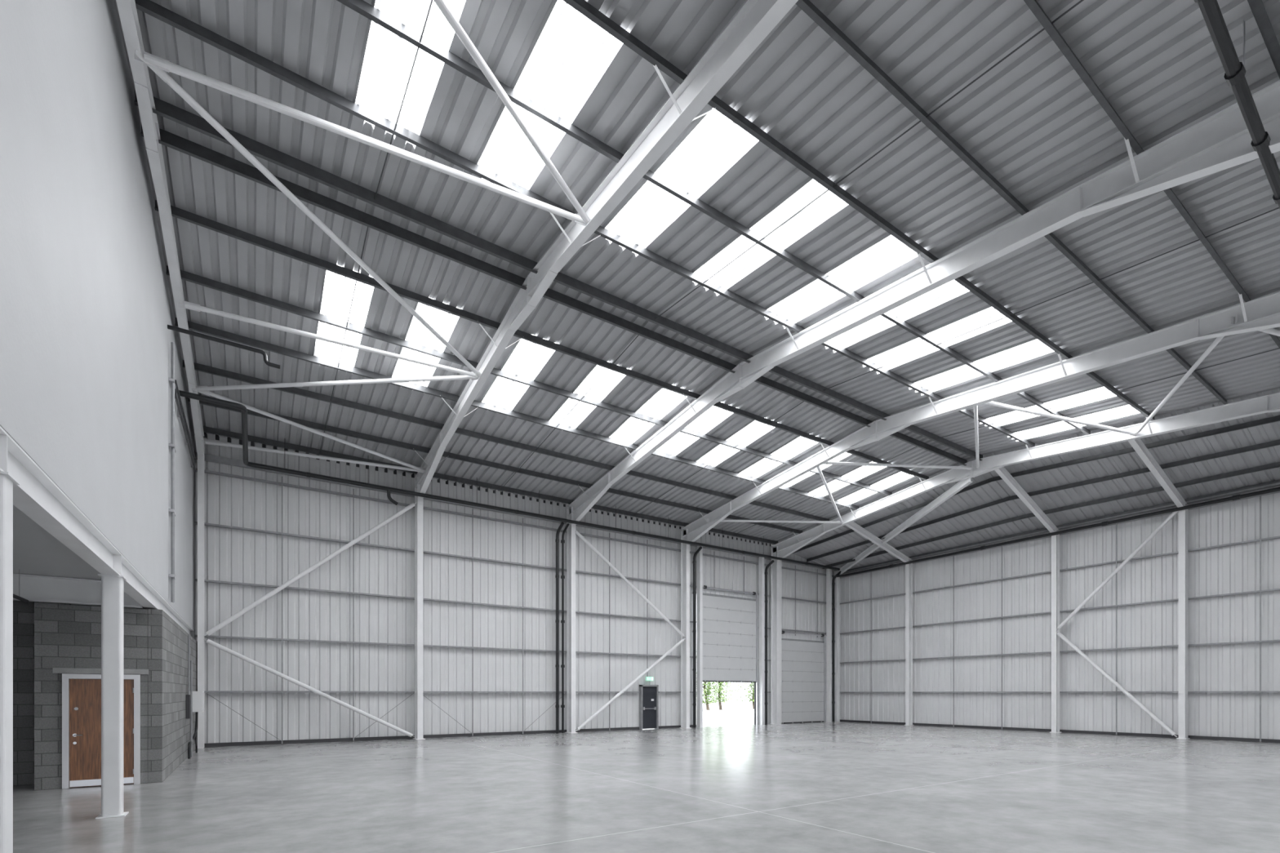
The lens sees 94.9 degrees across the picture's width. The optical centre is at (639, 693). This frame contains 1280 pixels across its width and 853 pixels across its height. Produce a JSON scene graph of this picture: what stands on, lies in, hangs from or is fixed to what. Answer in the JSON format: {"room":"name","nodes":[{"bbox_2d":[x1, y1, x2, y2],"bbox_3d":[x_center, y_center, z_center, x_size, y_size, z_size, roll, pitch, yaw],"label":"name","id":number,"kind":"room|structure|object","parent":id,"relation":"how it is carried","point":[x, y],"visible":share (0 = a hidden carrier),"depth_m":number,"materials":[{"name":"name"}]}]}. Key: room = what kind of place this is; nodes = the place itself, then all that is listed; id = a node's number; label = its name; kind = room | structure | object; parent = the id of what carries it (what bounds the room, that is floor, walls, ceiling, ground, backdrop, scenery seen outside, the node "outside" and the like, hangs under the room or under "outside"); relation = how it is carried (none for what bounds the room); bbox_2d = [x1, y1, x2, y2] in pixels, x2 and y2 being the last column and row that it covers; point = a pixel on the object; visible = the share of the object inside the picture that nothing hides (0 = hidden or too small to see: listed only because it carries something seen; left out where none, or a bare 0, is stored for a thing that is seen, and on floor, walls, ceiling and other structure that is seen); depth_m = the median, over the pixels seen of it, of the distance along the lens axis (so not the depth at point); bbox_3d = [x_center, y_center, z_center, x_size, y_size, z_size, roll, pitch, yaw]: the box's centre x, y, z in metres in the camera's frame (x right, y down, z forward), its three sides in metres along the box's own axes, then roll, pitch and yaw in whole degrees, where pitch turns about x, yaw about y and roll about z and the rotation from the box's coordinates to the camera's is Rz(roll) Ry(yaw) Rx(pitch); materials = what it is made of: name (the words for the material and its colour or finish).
{"room":"warehouse","nodes":[
{"label":"warehouse","id":0,"kind":"room"},
{"bbox_2d":[13,600,71,786],"bbox_3d":[-13.598,-0.170,10.563,4.900,3.940,0.200,0,0,-33],"label":"wall","id":1,"kind":"structure","parent":0,"point":[23,612],"depth_m":11.47,"materials":[{"name":"concrete"}]},
{"bbox_2d":[13,505,145,608],"bbox_3d":[-7.565,-2.275,2.371,6.370,0.250,36.280,0,0,-33],"label":"ceiling","id":2,"kind":"structure","parent":0,"point":[36,552],"depth_m":9.24,"materials":[{"name":"white paint"}]},
{"bbox_2d":[34,602,147,791],"bbox_3d":[-10.773,0.065,11.704,1.615,3.470,1.000,0,0,-33],"label":"wall","id":3,"kind":"structure","parent":0,"point":[66,636],"depth_m":11.04,"materials":[{"name":"concrete"}]},
{"bbox_2d":[52,667,148,674],"bbox_3d":[-10.380,-0.420,11.347,1.380,0.100,0.030,0,0,-33],"label":"lintel","id":4,"kind":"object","parent":3,"relation":"attached to","point":[55,670],"depth_m":11.22,"materials":[{"name":"concrete"}]},
{"bbox_2d":[62,673,140,789],"bbox_3d":[-10.419,0.720,11.408,1.120,2.160,0.285,0,0,-33],"label":"door","id":5,"kind":"structure","parent":3,"relation":"in","point":[81,693],"depth_m":11.24,"materials":[{"name":"brown wood"}]},
{"bbox_2d":[0,0,194,630],"bbox_3d":[-2.160,-5.980,0.153,0.200,7.840,46.030,0,0,-33],"label":"wall","id":6,"kind":"structure","parent":0,"point":[86,309],"depth_m":6.93,"materials":[{"name":"white paint"}]},
{"bbox_2d":[168,342,175,603],"bbox_3d":[-10.875,-5.100,13.673,0.100,6.000,0.400,0,0,-33],"label":"conduit","id":7,"kind":"object","parent":6,"relation":"attached to","point":[171,380],"visible":1,"depth_m":13.57,"materials":[{"name":"metal"}]},
{"bbox_2d":[174,379,196,471],"bbox_3d":[-12.664,-7.250,16.386,0.095,0.400,5.900,0,0,-33],"label":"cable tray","id":8,"kind":"object","parent":6,"relation":"attached to","point":[180,413],"visible":0.96,"depth_m":15.88,"materials":[{"name":"metal"}]},
{"bbox_2d":[167,324,279,368],"bbox_3d":[-9.676,-8.075,13.743,2.150,0.336,0.090,0,0,-33],"label":"pipe","id":9,"kind":"object","parent":6,"relation":"attached to","point":[169,326],"visible":1,"depth_m":13.71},
{"bbox_2d":[147,608,197,782],"bbox_3d":[-12.230,0.060,15.594,0.220,3.480,9.100,0,0,-33],"label":"wall","id":10,"kind":"structure","parent":0,"point":[168,726],"depth_m":12.62,"materials":[{"name":"concrete"}]},
{"bbox_2d":[186,634,204,759],"bbox_3d":[-12.747,0.100,16.885,0.315,3.400,2.025,0,0,-33],"label":"meter box","id":11,"kind":"object","parent":10,"relation":"attached to","point":[195,700],"visible":1,"depth_m":16.42,"materials":[{"name":"plastic"}]},
{"bbox_2d":[190,434,834,747],"bbox_3d":[-1.233,-3.450,28.270,32.870,10.500,0.160,0,0,-33],"label":"wall","id":12,"kind":"structure","parent":0,"point":[230,555],"depth_m":23.48,"materials":[{"name":"metal"}]},
{"bbox_2d":[639,684,658,729],"bbox_3d":[0.429,0.700,29.292,1.030,2.200,0.260,0,0,-33],"label":"door","id":13,"kind":"structure","parent":12,"relation":"in","point":[648,694],"depth_m":29.25,"materials":[{"name":"paint"}]},
{"bbox_2d":[696,546,764,727],"bbox_3d":[4.963,-2.950,32.061,4.670,9.500,0.400,0,0,-33],"label":"door","id":14,"kind":"structure","parent":12,"relation":"in","point":[730,630],"depth_m":32.14,"materials":[{"name":"metal"}]},
{"bbox_2d":[194,468,1279,743],"bbox_3d":[11.487,-2.910,9.176,32.480,9.380,45.895,0,0,-33],"label":"rails","id":15,"kind":"object","parent":12,"relation":"attached to","point":[282,484],"visible":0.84,"depth_m":24.43,"materials":[{"name":"grey metal"}]},
{"bbox_2d":[645,676,653,680],"bbox_3d":[0.459,-0.700,29.183,0.420,0.200,0.155,0,0,-33],"label":"exit sign","id":16,"kind":"object","parent":15,"relation":"attached to","point":[647,678],"visible":1,"depth_m":29.11,"materials":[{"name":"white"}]},
{"bbox_2d":[779,560,831,724],"bbox_3d":[9.837,-2.950,35.270,4.600,9.500,0.400,0,0,-33],"label":"door","id":17,"kind":"structure","parent":12,"relation":"in","point":[805,665],"depth_m":35.53,"materials":[{"name":"metal"}]},
{"bbox_2d":[13,721,1279,852],"bbox_3d":[8.465,1.900,7.147,40.000,0.200,46.230,0,0,-33],"label":"floor","id":18,"kind":"structure","parent":0,"point":[833,787],"depth_m":9.86,"materials":[{"name":"concrete"}]},
{"bbox_2d":[0,471,20,852],"bbox_3d":[-5.077,0.046,4.584,0.320,3.508,0.320,0,0,-33],"label":"column","id":19,"kind":"structure","parent":18,"relation":"on","point":[6,480],"depth_m":4.58,"materials":[{"name":"white metal"}]},
{"bbox_2d":[0,426,194,635],"bbox_3d":[-7.372,-1.910,2.450,6.380,0.460,36.200,0,0,-33],"label":"beam","id":20,"kind":"structure","parent":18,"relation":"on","point":[37,495],"depth_m":7.45,"materials":[{"name":"white metal"}]},
{"bbox_2d":[13,569,29,603],"bbox_3d":[-9.136,-1.886,7.694,0.060,0.528,6.900,0,0,-33],"label":"pipe","id":21,"kind":"object","parent":20,"relation":"attached to","point":[15,596],"visible":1,"depth_m":10.24,"materials":[{"name":"metal"}]},
{"bbox_2d":[95,573,128,818],"bbox_3d":[-7.733,0.046,8.618,0.320,3.508,0.320,0,0,-33],"label":"column","id":22,"kind":"structure","parent":18,"relation":"on","point":[112,586],"depth_m":8.53,"materials":[{"name":"white metal"}]},
{"bbox_2d":[115,0,204,748],"bbox_3d":[-1.924,-3.925,0.340,0.160,11.449,45.516,0,0,-33],"label":"frame","id":23,"kind":"object","parent":18,"relation":"on","point":[127,11],"visible":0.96,"depth_m":11.97,"materials":[{"name":"white paint"}]},
{"bbox_2d":[203,502,417,737],"bbox_3d":[-11.443,-2.835,20.961,6.655,9.093,0.160,0,0,-33],"label":"diagonal bracing","id":24,"kind":"object","parent":23,"relation":"attached to","point":[354,541],"visible":1,"depth_m":20.69,"materials":[{"name":"white paint"}]},
{"bbox_2d":[555,522,564,733],"bbox_3d":[-3.581,-2.856,26.081,0.170,9.311,0.774,0,0,-33],"label":"downpipe","id":25,"kind":"object","parent":18,"relation":"on","point":[557,540],"visible":1,"depth_m":26.18,"materials":[{"name":"metal"}]},
{"bbox_2d":[560,523,568,733],"bbox_3d":[-3.358,-2.847,26.233,0.170,9.294,0.764,0,0,-33],"label":"downpipe","id":26,"kind":"object","parent":18,"relation":"on","point":[562,541],"visible":1,"depth_m":26.36,"materials":[{"name":"metal"}]},
{"bbox_2d":[413,0,798,739],"bbox_3d":[3.793,-3.924,4.059,1.244,11.449,45.670,0,0,-33],"label":"frame","id":27,"kind":"object","parent":18,"relation":"on","point":[756,19],"visible":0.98,"depth_m":10.53,"materials":[{"name":"white paint"}]},
{"bbox_2d":[133,0,590,473],"bbox_3d":[-4.685,-8.678,10.845,6.942,1.130,24.440,0,0,-33],"label":"roof bracing","id":28,"kind":"structure","parent":27,"relation":"attached to","point":[159,65],"depth_m":10.58,"materials":[{"name":"white paint"}]},
{"bbox_2d":[691,546,702,728],"bbox_3d":[2.934,-2.856,30.370,0.170,9.311,0.774,0,0,-33],"label":"downpipe","id":29,"kind":"object","parent":18,"relation":"on","point":[699,549],"visible":1,"depth_m":30.48,"materials":[{"name":"metal"}]},
{"bbox_2d":[764,560,773,724],"bbox_3d":[7.277,-2.831,33.229,0.170,9.261,0.774,0,0,-33],"label":"downpipe","id":30,"kind":"object","parent":18,"relation":"on","point":[772,561],"visible":0.96,"depth_m":33.33,"materials":[{"name":"metal"}]},
{"bbox_2d":[845,521,914,725],"bbox_3d":[12.781,-3.517,31.282,5.726,10.634,0.300,0,0,-33],"label":"post","id":31,"kind":"object","parent":18,"relation":"on","point":[908,567],"visible":0.99,"depth_m":32.63,"materials":[{"name":"grey metal"}]},
{"bbox_2d":[834,475,973,721],"bbox_3d":[13.093,-3.649,30.728,0.357,10.899,12.526,0,0,-7],"label":"post","id":32,"kind":"object","parent":18,"relation":"on","point":[962,484],"visible":0.87,"depth_m":33.38,"materials":[{"name":"grey metal"}]},
{"bbox_2d":[831,571,841,721],"bbox_3d":[12.163,-2.856,36.446,0.170,9.311,0.774,0,0,-33],"label":"downpipe","id":33,"kind":"object","parent":32,"relation":"attached to","point":[839,572],"visible":0.94,"depth_m":36.56,"materials":[{"name":"metal"}]},
{"bbox_2d":[564,80,1279,733],"bbox_3d":[9.305,-3.924,7.689,1.244,11.449,45.670,0,0,-33],"label":"frame","id":34,"kind":"object","parent":18,"relation":"on","point":[1222,140],"visible":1,"depth_m":11.30,"materials":[{"name":"white paint"}]},
{"bbox_2d":[178,390,839,570],"bbox_3d":[0.157,-7.823,25.494,31.500,1.648,4.355,0,0,-33],"label":"pipe","id":35,"kind":"object","parent":34,"relation":"attached to","point":[243,409],"visible":0.98,"depth_m":22.06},
{"bbox_2d":[134,0,1279,573],"bbox_3d":[11.449,-8.628,9.154,32.392,2.374,45.714,0,0,-33],"label":"purlins","id":36,"kind":"structure","parent":34,"relation":"attached to","point":[163,108],"depth_m":13.72,"materials":[{"name":"grey metal"}]},
{"bbox_2d":[194,452,1279,573],"bbox_3d":[11.519,-7.685,9.128,32.520,0.470,45.980,0,0,-33],"label":"beam","id":37,"kind":"structure","parent":34,"relation":"attached to","point":[211,458],"depth_m":24.33,"materials":[{"name":"grey metal"}]},
{"bbox_2d":[1194,0,1279,208],"bbox_3d":[10.300,-8.180,9.360,21.512,1.130,0.174,0,0,-35],"label":"pipe","id":38,"kind":"object","parent":34,"relation":"attached to","point":[1235,71],"visible":0.92,"depth_m":7.45,"materials":[{"name":"metal"}]},
{"bbox_2d":[679,291,1279,728],"bbox_3d":[14.735,-3.924,11.263,1.244,11.449,45.670,0,0,-33],"label":"frame","id":39,"kind":"object","parent":18,"relation":"on","point":[1263,313],"visible":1,"depth_m":17.70,"materials":[{"name":"white paint"}]},
{"bbox_2d":[575,530,685,731],"bbox_3d":[-0.349,-2.825,28.265,6.302,9.100,0.160,0,0,-33],"label":"diagonal bracing","id":40,"kind":"object","parent":39,"relation":"attached to","point":[577,533],"visible":1,"depth_m":28.08,"materials":[{"name":"white paint"}]},
{"bbox_2d":[706,314,1279,524],"bbox_3d":[11.706,-8.757,21.774,6.738,1.355,20.605,0,0,-33],"label":"roof bracing","id":41,"kind":"structure","parent":39,"relation":"attached to","point":[1233,320],"depth_m":19.47,"materials":[{"name":"white paint"}]},
{"bbox_2d":[770,392,1279,724],"bbox_3d":[19.975,-3.924,14.713,0.792,11.449,45.670,0,0,-33],"label":"frame","id":42,"kind":"object","parent":18,"relation":"on","point":[1271,402],"visible":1,"depth_m":23.88,"materials":[{"name":"white paint"}]},
{"bbox_2d":[995,466,1060,733],"bbox_3d":[16.707,-3.801,25.306,5.740,11.202,0.300,0,0,-33],"label":"post","id":43,"kind":"object","parent":18,"relation":"on","point":[1002,472],"visible":0.99,"depth_m":26.65,"materials":[{"name":"grey metal"}]},
{"bbox_2d":[1127,438,1190,739],"bbox_3d":[19.131,-3.572,21.634,5.729,10.744,0.300,0,0,-33],"label":"post","id":44,"kind":"object","parent":18,"relation":"on","point":[1138,445],"visible":0.94,"depth_m":22.95,"materials":[{"name":"grey metal"}]},
{"bbox_2d":[1056,511,1178,737],"bbox_3d":[20.047,-2.774,24.871,0.160,9.033,4.275,0,0,-33],"label":"diagonal bracing","id":45,"kind":"object","parent":44,"relation":"attached to","point":[1150,536],"visible":0.98,"depth_m":24.68,"materials":[{"name":"white paint"}]},
{"bbox_3d":[26.032,-3.574,11.152,5.729,10.749,0.300,0,0,-33],"label":"post","id":46,"kind":"object","parent":18,"relation":"on","visible":0},
{"bbox_2d":[835,487,1279,577],"bbox_3d":[20.326,-7.200,23.944,0.394,0.180,29.645,0,0,-33],"label":"beam","id":47,"kind":"structure","parent":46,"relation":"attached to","point":[1277,489],"depth_m":25.42,"materials":[{"name":"grey metal"}]},
{"bbox_2d":[113,0,1279,571],"bbox_3d":[11.472,-8.707,9.127,32.840,2.415,46.270,0,0,-33],"label":"ceiling","id":48,"kind":"structure","parent":0,"point":[1031,121],"depth_m":12.08,"materials":[{"name":"metal"}]},
{"bbox_2d":[313,264,459,391],"bbox_3d":[-6.829,-9.460,15.642,3.012,0.472,3.880,0,0,-33],"label":"window","id":49,"kind":"structure","parent":48,"relation":"attached to","point":[338,290],"depth_m":15.29,"materials":[{"name":"white glass"}]},
{"bbox_2d":[351,0,622,190],"bbox_3d":[-2.512,-9.480,9.085,3.012,0.472,3.880,0,0,-33],"label":"window","id":50,"kind":"structure","parent":48,"relation":"attached to","point":[571,53],"depth_m":9.01,"materials":[{"name":"white glass"}]},
{"bbox_2d":[480,334,686,447],"bbox_3d":[-1.798,-9.460,18.954,5.689,0.472,3.880,0,0,-33],"label":"window","id":51,"kind":"structure","parent":48,"relation":"attached to","point":[528,358],"depth_m":18.57,"materials":[{"name":"white"}]},
{"bbox_2d":[656,404,817,480],"bbox_3d":[3.652,-9.460,22.542,5.354,0.472,3.880,0,0,-33],"label":"window","id":52,"kind":"structure","parent":48,"relation":"attached to","point":[712,417],"depth_m":22.29,"materials":[{"name":"white"}]},
{"bbox_2d":[597,107,917,328],"bbox_3d":[2.519,-9.480,12.397,5.689,0.472,3.880,0,0,-33],"label":"window","id":53,"kind":"structure","parent":48,"relation":"attached to","point":[717,143],"depth_m":11.82,"materials":[{"name":"white"}]},
{"bbox_2d":[779,452,914,506],"bbox_3d":[8.963,-9.460,26.038,5.354,0.472,3.880,0,0,-33],"label":"window","id":54,"kind":"structure","parent":48,"relation":"attached to","point":[898,477],"depth_m":26.30,"materials":[{"name":"white"}]},
{"bbox_2d":[818,280,1053,395],"bbox_3d":[7.969,-9.480,15.985,5.354,0.472,3.880,0,0,-33],"label":"window","id":55,"kind":"structure","parent":48,"relation":"attached to","point":[953,289],"depth_m":15.78,"materials":[{"name":"white glass"}]},
{"bbox_2d":[977,386,1140,441],"bbox_3d":[13.279,-9.480,19.482,5.354,0.472,3.880,0,0,-33],"label":"window","id":56,"kind":"structure","parent":48,"relation":"attached to","point":[1125,411],"depth_m":19.89,"materials":[{"name":"white glass"}]},
{"bbox_2d":[840,485,1279,742],"bbox_3d":[25.053,-2.925,18.067,0.160,9.450,46.030,0,0,-33],"label":"wall","id":57,"kind":"structure","parent":0,"point":[1232,569],"depth_m":25.97,"materials":[{"name":"metal"}]},
{"label":"outside","id":58,"kind":"structure","parent":0,"visible":0},
{"bbox_2d":[702,700,754,726],"bbox_3d":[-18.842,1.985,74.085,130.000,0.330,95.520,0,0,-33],"label":"ground","id":59,"kind":"structure","parent":58,"point":[726,717],"depth_m":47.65,"materials":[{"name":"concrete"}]},
{"bbox_2d":[702,681,741,710],"bbox_3d":[7.058,-1.577,60.237,5.821,6.908,7.714,0,0,-33],"label":"tree","id":60,"kind":"object","parent":59,"relation":"on","point":[706,695],"visible":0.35,"depth_m":60.12,"materials":[{"name":"green plant"}]},
{"bbox_2d":[703,682,750,710],"bbox_3d":[8.803,-2.131,63.507,6.585,7.999,7.657,0,0,-16],"label":"tree","id":61,"kind":"object","parent":59,"relation":"on","point":[726,683],"visible":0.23,"depth_m":63.09,"materials":[{"name":"green plant"}]},
{"bbox_2d":[702,709,754,711],"bbox_3d":[-3.396,1.750,50.623,130.000,0.140,0.300,0,0,-33],"label":"kerb","id":62,"kind":"object","parent":59,"relation":"on","point":[731,709],"depth_m":58.54,"materials":[{"name":"concrete"}]},
{"bbox_2d":[724,682,754,709],"bbox_3d":[12.778,-1.581,64.435,7.376,6.908,6.878,0,0,22],"label":"tree","id":63,"kind":"object","parent":59,"relation":"on","point":[751,686],"visible":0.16,"depth_m":64.53,"materials":[{"name":"green plant"}]}
]}

